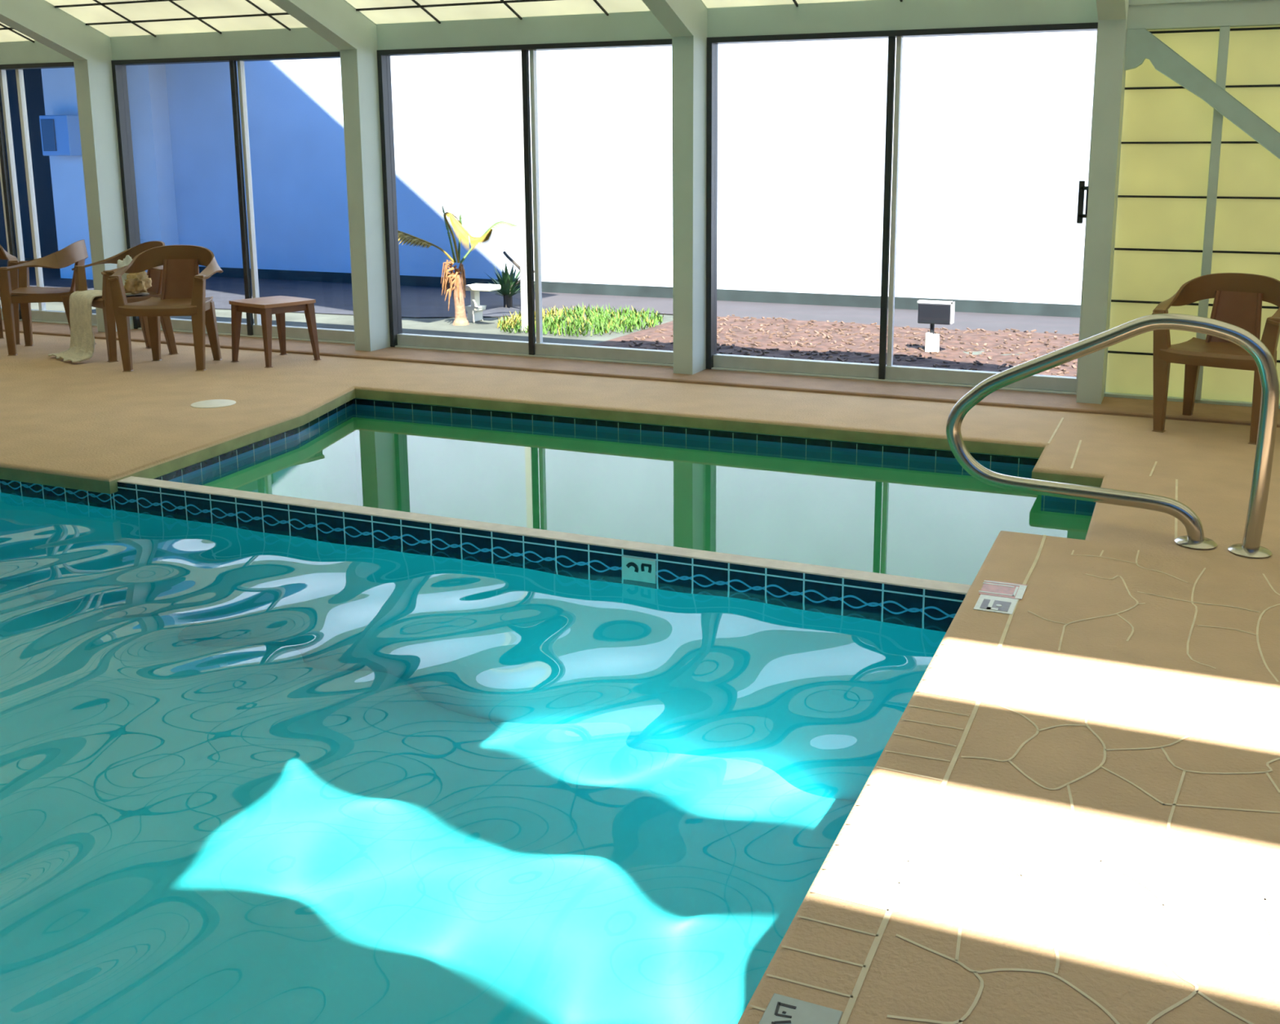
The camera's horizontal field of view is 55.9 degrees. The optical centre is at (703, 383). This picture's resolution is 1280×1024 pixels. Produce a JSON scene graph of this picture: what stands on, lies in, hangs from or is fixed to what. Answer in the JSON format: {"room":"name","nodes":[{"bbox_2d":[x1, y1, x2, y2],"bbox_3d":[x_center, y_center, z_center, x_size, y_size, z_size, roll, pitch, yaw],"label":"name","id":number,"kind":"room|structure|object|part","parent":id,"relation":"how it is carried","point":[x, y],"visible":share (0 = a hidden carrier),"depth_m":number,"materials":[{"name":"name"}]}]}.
{"room":"indoor swimming pool","nodes":[
{"label":"indoor swimming pool","id":0,"kind":"room"},
{"bbox_2d":[0,0,902,42],"bbox_3d":[-1.687,-2.431,3.077,14.626,1.905,11.200,4,11,22],"label":"ceiling","id":1,"kind":"structure","parent":0,"point":[113,18],"depth_m":8.10,"materials":[{"name":"beige"}]},
{"bbox_2d":[0,331,1279,1023],"bbox_3d":[-1.990,0.823,2.895,14.600,0.076,9.550,4,11,22],"label":"floor","id":2,"kind":"structure","parent":0,"point":[1071,815],"depth_m":2.92,"materials":[{"name":"tile"}]},
{"bbox_2d":[0,244,21,344],"bbox_3d":[-5.252,-0.662,8.611,0.630,0.759,0.514,-9,14,-39],"label":"chair","id":3,"kind":"object","parent":2,"relation":"on","point":[11,260],"visible":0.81,"depth_m":8.62,"materials":[{"name":"brown wood"}]},
{"bbox_3d":[-5.226,-0.529,8.885,0.086,0.398,0.112,-9,14,-39],"label":"leg","id":4,"kind":"part","parent":3,"relation":"part of","materials":[{"name":"brown wood"}]},
{"bbox_3d":[-5.371,-0.975,8.697,0.565,0.175,0.144,-9,14,-39],"label":"rail","id":5,"kind":"part","parent":3,"relation":"part of","materials":[{"name":"brown wood"}]},
{"bbox_3d":[-5.007,-0.933,8.697,0.084,0.126,0.377,-9,14,-39],"label":"armrest","id":6,"kind":"part","parent":3,"relation":"part of","materials":[{"name":"brown wood"}]},
{"bbox_3d":[-4.935,-0.583,8.621,0.092,0.600,0.065,-9,14,-39],"label":"leg","id":7,"kind":"part","parent":3,"relation":"part of","materials":[{"name":"brown wood"}]},
{"bbox_2d":[0,239,96,355],"bbox_3d":[-4.550,-0.618,8.377,0.514,0.759,0.630,-3,11,-16],"label":"chair","id":8,"kind":"object","parent":2,"relation":"on","point":[76,252],"visible":0.8,"depth_m":8.18,"materials":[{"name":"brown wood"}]},
{"bbox_3d":[-4.683,-0.487,8.108,0.065,0.600,0.092,-3,11,-16],"label":"leg","id":9,"kind":"part","parent":8,"relation":"part of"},
{"bbox_3d":[-4.816,-0.571,8.561,0.065,0.600,0.092,-3,11,-16],"label":"leg","id":10,"kind":"part","parent":8,"relation":"part of","materials":[{"name":"brown wood"}]},
{"bbox_3d":[-4.527,-0.814,8.058,0.377,0.126,0.084,-3,11,-16],"label":"armrest","id":11,"kind":"part","parent":8,"relation":"part of","materials":[{"name":"brown wood"}]},
{"bbox_3d":[-4.579,-0.623,8.367,0.454,0.075,0.472,-3,11,-16],"label":"seat","id":12,"kind":"part","parent":8,"relation":"part of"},
{"bbox_3d":[-4.337,-0.417,8.287,0.112,0.398,0.086,-3,11,-16],"label":"leg","id":13,"kind":"part","parent":8,"relation":"part of","materials":[{"name":"brown wood"}]},
{"bbox_3d":[-4.371,-0.913,8.374,0.144,0.175,0.565,-3,11,-16],"label":"rail","id":14,"kind":"part","parent":8,"relation":"part of","materials":[{"name":"brown wood"}]},
{"bbox_2d":[0,478,111,505],"bbox_3d":[-3.262,1.614,2.717,6.764,1.430,5.296,4,11,22],"label":"basin","id":15,"kind":"object","parent":2,"relation":"in","point":[20,486],"depth_m":5.22,"materials":[{"name":"tile"}]},
{"bbox_2d":[0,488,949,1023],"bbox_3d":[-3.261,0.974,2.599,6.764,0.029,5.296,4,11,22],"label":"pool water","id":16,"kind":"object","parent":15,"relation":"in","point":[249,774],"visible":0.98,"depth_m":2.87,"materials":[{"name":"teal liquid"}]},
{"bbox_2d":[111,475,970,625],"bbox_3d":[-0.807,1.249,4.600,3.639,1.474,0.094,4,11,22],"label":"wall","id":17,"kind":"structure","parent":15,"relation":"attached to","point":[938,602],"depth_m":4.32,"materials":[{"name":"tile"}]},
{"bbox_2d":[621,555,656,582],"bbox_3d":[-0.227,0.653,4.201,0.130,0.094,0.009,4,11,22],"label":"depth marker","id":18,"kind":"object","parent":17,"relation":"attached to","point":[636,568],"visible":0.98,"depth_m":4.20,"materials":[{"name":"white"}]},
{"bbox_2d":[71,240,178,362],"bbox_3d":[-3.905,-0.577,8.167,0.630,0.759,0.514,10,14,43],"label":"chair","id":19,"kind":"object","parent":2,"relation":"on","point":[104,302],"visible":0.56,"depth_m":8.15,"materials":[{"name":"brown wood"}]},
{"bbox_3d":[-4.223,-0.503,8.197,0.092,0.600,0.065,10,14,43],"label":"leg","id":20,"kind":"part","parent":19,"relation":"part of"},
{"bbox_2d":[48,289,149,362],"bbox_3d":[-4.056,-0.404,8.085,0.439,0.430,0.550,10,14,43],"label":"bath towel","id":21,"kind":"object","parent":19,"relation":"on","point":[82,347],"visible":0.79,"depth_m":7.98,"materials":[{"name":"beige fabric"}]},
{"bbox_2d":[116,254,132,289],"bbox_3d":[-3.929,-0.759,8.207,0.257,0.241,0.119,10,14,43],"label":"folded towel","id":22,"kind":"object","parent":21,"relation":"on","point":[127,260],"visible":0.22,"depth_m":8.16,"materials":[{"name":"white fabric"}]},
{"bbox_2d":[124,270,151,293],"bbox_3d":[-3.791,-0.687,8.049,0.182,0.169,0.189,-4,11,-23],"label":"towel","id":23,"kind":"object","parent":21,"relation":"on","point":[136,282],"visible":0.98,"depth_m":8.01,"materials":[{"name":"beige fabric"}]},
{"bbox_3d":[-4.140,-0.852,8.268,0.084,0.126,0.377,10,14,43],"label":"armrest","id":24,"kind":"part","parent":19,"relation":"part of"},
{"bbox_3d":[-3.877,-0.442,7.870,0.092,0.600,0.065,10,14,43],"label":"leg","id":25,"kind":"part","parent":19,"relation":"part of","materials":[{"name":"brown wood"}]},
{"bbox_3d":[-3.926,-0.580,8.144,0.472,0.075,0.454,10,14,43],"label":"seat","id":26,"kind":"part","parent":19,"relation":"part of","materials":[{"name":"brown plastic"}]},
{"bbox_3d":[-3.747,-0.782,7.896,0.084,0.126,0.377,10,14,43],"label":"armrest","id":27,"kind":"part","parent":19,"relation":"part of","materials":[{"name":"brown wood"}]},
{"bbox_3d":[-3.917,-0.445,8.443,0.086,0.398,0.112,10,14,43],"label":"leg","id":28,"kind":"part","parent":19,"relation":"part of","materials":[{"name":"brown plastic"}]},
{"bbox_3d":[-3.776,-0.888,8.245,0.565,0.175,0.144,10,14,43],"label":"rail","id":29,"kind":"part","parent":19,"relation":"part of","materials":[{"name":"brown wood"}]},
{"bbox_3d":[-3.659,-0.399,8.199,0.086,0.398,0.112,10,14,43],"label":"leg","id":30,"kind":"part","parent":19,"relation":"part of","materials":[{"name":"brown plastic"}]},
{"bbox_2d":[107,244,223,371],"bbox_3d":[-3.412,-0.495,7.728,0.630,0.759,0.514,-1,10,-4],"label":"chair","id":31,"kind":"object","parent":2,"relation":"on","point":[183,293],"visible":1,"depth_m":7.79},
{"bbox_3d":[-3.636,-0.377,7.521,0.092,0.600,0.065,-1,10,-4],"label":"leg","id":32,"kind":"part","parent":31,"relation":"part of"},
{"bbox_3d":[-3.679,-0.729,7.608,0.084,0.126,0.377,-1,10,-4],"label":"armrest","id":33,"kind":"part","parent":31,"relation":"part of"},
{"bbox_3d":[-3.603,-0.347,7.915,0.086,0.398,0.112,-1,10,-4],"label":"leg","id":34,"kind":"part","parent":31,"relation":"part of","materials":[{"name":"brown plastic"}]},
{"bbox_3d":[-3.410,-0.497,7.697,0.472,0.075,0.454,-1,10,-4],"label":"seat","id":35,"kind":"part","parent":31,"relation":"part of","materials":[{"name":"brown plastic"}]},
{"bbox_3d":[-3.424,-0.816,7.857,0.565,0.175,0.144,-1,10,-4],"label":"rail","id":36,"kind":"part","parent":31,"relation":"part of","materials":[{"name":"brown wood"}]},
{"bbox_3d":[-3.158,-0.382,7.555,0.092,0.600,0.065,-1,10,-4],"label":"leg","id":37,"kind":"part","parent":31,"relation":"part of","materials":[{"name":"brown wood"}]},
{"bbox_3d":[-3.135,-0.735,7.647,0.084,0.126,0.377,-1,10,-4],"label":"armrest","id":38,"kind":"part","parent":31,"relation":"part of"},
{"bbox_3d":[-3.246,-0.351,7.941,0.086,0.398,0.112,-1,10,-4],"label":"leg","id":39,"kind":"part","parent":31,"relation":"part of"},
{"bbox_2d":[191,399,235,408],"bbox_3d":[-2.668,0.106,6.553,0.230,0.005,0.230,4,11,22],"label":"lid","id":40,"kind":"object","parent":2,"relation":"on","point":[211,403],"visible":1,"depth_m":6.53,"materials":[{"name":"white plastic"}]},
{"bbox_2d":[228,295,321,368],"bbox_3d":[-2.830,-0.358,7.936,0.412,0.415,0.412,8,13,35],"label":"side table","id":41,"kind":"object","parent":2,"relation":"on","point":[277,305],"visible":1,"depth_m":7.86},
{"bbox_3d":[-3.065,-0.337,7.902,0.075,0.385,0.075,8,13,35],"label":"leg","id":42,"kind":"part","parent":41,"relation":"part of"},
{"bbox_3d":[-2.793,-0.300,7.708,0.075,0.385,0.075,8,13,35],"label":"leg","id":43,"kind":"part","parent":41,"relation":"part of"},
{"bbox_3d":[-2.868,-0.386,8.170,0.075,0.385,0.075,8,13,35],"label":"leg","id":44,"kind":"part","parent":41,"relation":"part of","materials":[{"name":"brown wood"}]},
{"bbox_3d":[-2.595,-0.349,7.976,0.075,0.385,0.075,8,13,35],"label":"leg","id":45,"kind":"part","parent":41,"relation":"part of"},
{"bbox_2d":[153,398,1096,585],"bbox_3d":[-0.453,0.829,5.543,4.324,0.900,2.032,4,11,22],"label":"hot tub","id":46,"kind":"object","parent":2,"relation":"in","point":[897,510],"visible":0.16,"depth_m":6.40,"materials":[{"name":"liquid"}]},
{"bbox_2d":[1,319,1279,427],"bbox_3d":[-0.120,-0.037,7.463,14.600,0.068,0.470,4,11,22],"label":"kerb","id":47,"kind":"object","parent":2,"relation":"on","point":[1203,412],"visible":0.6,"depth_m":7.26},
{"bbox_2d":[0,62,97,325],"bbox_3d":[-5.504,-1.508,9.638,2.389,2.019,0.105,4,11,22],"label":"door","id":48,"kind":"structure","parent":47,"relation":"on","point":[41,315],"depth_m":9.61,"materials":[{"name":"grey metal"}]},
{"bbox_3d":[-5.505,-1.510,9.635,2.389,2.014,0.100,4,11,22],"label":"frame","id":49,"kind":"part","parent":48,"relation":"part of","materials":[{"name":"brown metal"}]},
{"bbox_3d":[-5.548,-0.564,9.832,2.225,0.090,0.100,4,11,22],"label":"rail","id":50,"kind":"part","parent":48,"relation":"part of","materials":[{"name":"metal"}]},
{"bbox_2d":[0,0,134,332],"bbox_3d":[-5.389,-2.000,6.752,0.136,4.071,5.008,4,11,22],"label":"column","id":51,"kind":"structure","parent":47,"relation":"on","point":[90,50],"depth_m":8.91,"materials":[{"name":"paint"}]},
{"bbox_2d":[111,51,355,344],"bbox_3d":[-3.289,-1.342,8.762,2.389,2.019,0.105,4,11,22],"label":"door","id":52,"kind":"structure","parent":47,"relation":"on","point":[250,329],"depth_m":8.83,"materials":[{"name":"brown metal"}]},
{"bbox_3d":[-3.333,-0.397,8.957,2.225,0.090,0.100,4,11,22],"label":"rail","id":53,"kind":"part","parent":52,"relation":"part of","materials":[{"name":"metal"}]},
{"bbox_2d":[270,0,391,351],"bbox_3d":[-3.174,-1.833,5.877,0.136,4.071,5.008,4,11,22],"label":"column","id":54,"kind":"structure","parent":47,"relation":"on","point":[338,22],"depth_m":8.08,"materials":[{"name":"paint"}]},
{"bbox_2d":[377,38,673,366],"bbox_3d":[-1.075,-1.176,7.888,2.389,2.019,0.105,4,11,22],"label":"door","id":55,"kind":"structure","parent":47,"relation":"on","point":[531,348],"depth_m":8.00,"materials":[{"name":"brown metal"}]},
{"bbox_3d":[-1.119,-0.231,8.082,2.225,0.090,0.100,4,11,22],"label":"rail","id":56,"kind":"part","parent":55,"relation":"part of","materials":[{"name":"metal"}]},
{"bbox_2d":[642,0,707,374],"bbox_3d":[-0.959,-1.667,5.002,0.136,4.071,5.008,4,11,22],"label":"column","id":57,"kind":"structure","parent":47,"relation":"on","point":[685,20],"depth_m":7.22,"materials":[{"name":"paint"}]},
{"bbox_2d":[706,22,1097,395],"bbox_3d":[1.134,-1.007,6.999,2.389,2.019,0.135,4,11,22],"label":"door","id":58,"kind":"structure","parent":47,"relation":"on","point":[890,372],"depth_m":7.10,"materials":[{"name":"brown metal"}]},
{"bbox_3d":[1.096,-0.064,7.207,2.225,0.090,0.100,4,11,22],"label":"rail","id":59,"kind":"part","parent":58,"relation":"part of","materials":[{"name":"metal"}]},
{"bbox_3d":[2.074,-0.993,6.573,0.060,0.230,0.055,4,11,22],"label":"handle","id":60,"kind":"part","parent":58,"relation":"part of","materials":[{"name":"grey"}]},
{"bbox_2d":[1075,0,1128,404],"bbox_3d":[1.255,-1.500,4.127,0.136,4.071,5.008,4,11,22],"label":"column","id":61,"kind":"structure","parent":47,"relation":"on","point":[1113,15],"depth_m":6.34,"materials":[{"name":"paint"}]},
{"bbox_2d":[758,993,842,1023],"bbox_3d":[0.135,0.990,1.825,0.113,0.012,0.157,4,11,22],"label":"depth marker","id":62,"kind":"object","parent":2,"relation":"on","point":[781,1009],"depth_m":1.87,"materials":[{"name":"white tile"}]},
{"bbox_2d":[973,579,1027,613],"bbox_3d":[0.900,0.652,3.670,0.132,0.014,0.270,4,11,22],"label":"marker","id":63,"kind":"object","parent":2,"relation":"on","point":[999,597],"visible":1,"depth_m":3.67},
{"bbox_3d":[0.870,0.660,3.595,0.081,0.001,0.082,4,11,22],"label":"panel","id":64,"kind":"part","parent":63,"relation":"part of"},
{"bbox_2d":[946,313,1279,558],"bbox_3d":[1.419,0.133,4.282,1.158,0.799,0.138,6,12,30],"label":"pool handrail","id":65,"kind":"object","parent":2,"relation":"on","point":[1251,547],"visible":1,"depth_m":4.17,"materials":[{"name":"metal"}]},
{"bbox_2d":[1151,272,1279,444],"bbox_3d":[2.549,-0.147,5.914,0.630,0.759,0.514,8,13,36],"label":"chair","id":66,"kind":"object","parent":2,"relation":"on","point":[1238,297],"visible":0.81,"depth_m":5.96,"materials":[{"name":"brown plastic"}]},
{"bbox_3d":[2.232,-0.065,5.903,0.092,0.600,0.065,8,13,36],"label":"leg","id":67,"kind":"part","parent":66,"relation":"part of","materials":[{"name":"brown plastic"}]},
{"bbox_3d":[2.297,-0.416,5.983,0.084,0.126,0.377,8,13,36],"label":"armrest","id":68,"kind":"part","parent":66,"relation":"part of","materials":[{"name":"brown wood"}]},
{"bbox_3d":[2.506,-0.014,6.186,0.086,0.398,0.112,8,13,36],"label":"leg","id":69,"kind":"part","parent":66,"relation":"part of","materials":[{"name":"brown plastic"}]},
{"bbox_3d":[2.531,-0.150,5.889,0.472,0.075,0.454,8,13,36],"label":"seat","id":70,"kind":"part","parent":66,"relation":"part of","materials":[{"name":"brown plastic"}]},
{"bbox_3d":[2.659,-0.461,6.007,0.565,0.175,0.144,8,13,36],"label":"rail","id":71,"kind":"part","parent":66,"relation":"part of","materials":[{"name":"brown wood"}]},
{"bbox_3d":[2.618,-0.013,5.624,0.092,0.600,0.065,8,13,36],"label":"leg","id":72,"kind":"part","parent":66,"relation":"part of","materials":[{"name":"brown plastic"}]},
{"bbox_3d":[2.736,-0.356,5.665,0.084,0.126,0.377,8,13,36],"label":"armrest","id":73,"kind":"part","parent":66,"relation":"part of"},
{"bbox_3d":[2.794,0.025,5.977,0.086,0.398,0.112,8,13,36],"label":"leg","id":74,"kind":"part","parent":66,"relation":"part of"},
{"bbox_2d":[0,0,1279,408],"bbox_3d":[-0.038,-1.165,7.456,14.600,2.230,0.122,4,11,22],"label":"wall","id":75,"kind":"structure","parent":0,"point":[1166,131],"depth_m":6.52,"materials":[{"name":"yellow wood"}]},
{"bbox_2d":[1124,27,1279,159],"bbox_3d":[2.892,-1.228,6.181,1.443,1.201,0.034,4,11,22],"label":"brace","id":76,"kind":"object","parent":75,"relation":"attached to","point":[1141,44],"visible":1,"depth_m":6.24,"materials":[{"name":"paint"}]},
{"bbox_2d":[1195,26,1230,399],"bbox_3d":[2.679,-0.877,6.377,0.048,1.957,0.049,4,11,22],"label":"stud","id":77,"kind":"object","parent":75,"relation":"attached to","point":[1224,39],"visible":0.82,"depth_m":6.32,"materials":[{"name":"paint"}]},
{"label":"outside","id":78,"kind":"structure","parent":0,"visible":0},
{"bbox_2d":[17,266,559,317],"bbox_3d":[-6.178,-1.200,15.167,10.350,0.005,4.300,4,11,22],"label":"pavement","id":79,"kind":"structure","parent":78,"point":[335,298],"depth_m":14.43,"materials":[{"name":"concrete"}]},
{"bbox_2d":[484,251,534,306],"bbox_3d":[-2.160,-1.155,13.260,0.706,0.614,0.635,4,11,22],"label":"agave","id":80,"kind":"object","parent":79,"relation":"on","point":[508,282],"visible":0.81,"depth_m":13.21,"materials":[{"name":"green plant"}]},
{"bbox_3d":[-2.028,-1.145,13.206,0.390,0.614,0.100,4,11,22],"label":"stem","id":81,"kind":"part","parent":80,"relation":"part of","materials":[{"name":"grey"}]},
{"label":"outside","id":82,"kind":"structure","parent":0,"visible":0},
{"bbox_2d":[0,257,1022,367],"bbox_3d":[5.089,-0.987,14.193,46.000,0.001,15.900,4,11,22],"label":"ground","id":83,"kind":"structure","parent":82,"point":[486,328],"depth_m":11.82,"materials":[{"name":"soil"}]},
{"bbox_2d":[0,67,93,279],"bbox_3d":[-11.899,-4.761,17.127,11.800,6.300,5.200,4,11,22],"label":"wall","id":84,"kind":"structure","parent":83,"relation":"on","point":[58,180],"depth_m":19.27,"materials":[{"name":"blue paint"}]},
{"bbox_2d":[39,115,82,155],"bbox_3d":[-8.467,-3.270,15.868,0.500,0.520,0.235,4,11,22],"label":"wall box","id":85,"kind":"object","parent":84,"relation":"attached to","point":[60,134],"visible":0.88,"depth_m":15.77,"materials":[{"name":"blue"}]},
{"bbox_2d":[40,119,57,151],"bbox_3d":[-8.596,-3.264,15.802,0.230,0.410,0.016,4,11,22],"label":"grille","id":86,"kind":"object","parent":85,"relation":"attached to","point":[48,126],"depth_m":15.79,"materials":[{"name":"blue"}]},
{"bbox_2d":[397,204,516,325],"bbox_3d":[-2.575,-1.155,11.807,1.312,1.182,0.851,2,11,8],"label":"young palm","id":87,"kind":"object","parent":83,"relation":"on","point":[456,279],"visible":0.91,"depth_m":11.82,"materials":[{"name":"plant"}]},
{"bbox_2d":[463,283,501,322],"bbox_3d":[-2.240,-0.813,12.148,0.337,0.376,0.220,4,11,22],"label":"birdbath","id":88,"kind":"object","parent":83,"relation":"on","point":[475,310],"visible":0.93,"depth_m":12.12,"materials":[{"name":"white stone"}]},
{"bbox_3d":[-2.227,-0.970,12.114,0.310,0.055,0.220,4,11,22],"label":"seat","id":89,"kind":"part","parent":88,"relation":"part of","materials":[{"name":"white stone"}]},
{"bbox_2d":[514,51,528,330],"bbox_3d":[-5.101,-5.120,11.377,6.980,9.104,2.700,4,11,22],"label":"post","id":90,"kind":"object","parent":83,"relation":"on","point":[518,80],"visible":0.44,"depth_m":11.28,"materials":[{"name":"white metal"}]},
{"bbox_2d":[497,303,663,336],"bbox_3d":[-1.205,-0.657,11.989,1.599,0.110,1.853,4,11,22],"label":"grass","id":91,"kind":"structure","parent":83,"relation":"on","point":[593,315],"depth_m":11.83,"materials":[{"name":"green plant"}]},
{"bbox_2d":[125,30,1097,317],"bbox_3d":[1.018,-4.267,12.949,19.100,6.900,0.650,4,11,22],"label":"wall","id":92,"kind":"structure","parent":83,"relation":"on","point":[995,131],"depth_m":13.88,"materials":[{"name":"paint"}]},
{"bbox_2d":[592,314,1079,377],"bbox_3d":[2.204,-0.152,9.477,6.780,0.103,4.420,4,11,22],"label":"chips","id":93,"kind":"object","parent":83,"relation":"on","point":[811,340],"visible":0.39,"depth_m":10.60,"materials":[{"name":"brown gravel"}]},
{"bbox_2d":[917,299,955,351],"bbox_3d":[1.935,-0.476,10.092,0.295,0.435,0.110,4,11,22],"label":"floodlight","id":94,"kind":"object","parent":93,"relation":"on","point":[931,312],"visible":0.91,"depth_m":10.04,"materials":[{"name":"black"}]},
{"bbox_3d":[1.919,-0.345,10.117,0.105,0.170,0.100,4,11,22],"label":"post","id":95,"kind":"part","parent":94,"relation":"part of","materials":[{"name":"white concrete"}]},
{"bbox_2d":[917,299,955,324],"bbox_3d":[1.939,-0.604,10.078,0.295,0.178,0.090,4,11,22],"label":"hood","id":96,"kind":"object","parent":94,"relation":"attached to","point":[931,312],"depth_m":10.02,"materials":[{"name":"white metal"}]},
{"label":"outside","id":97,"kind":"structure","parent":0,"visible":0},
{"bbox_2d":[493,290,1079,334],"bbox_3d":[3.280,-0.573,11.875,13.600,0.004,1.640,4,11,22],"label":"path","id":98,"kind":"structure","parent":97,"point":[902,317],"depth_m":12.77,"materials":[{"name":"grey concrete"}]}
]}

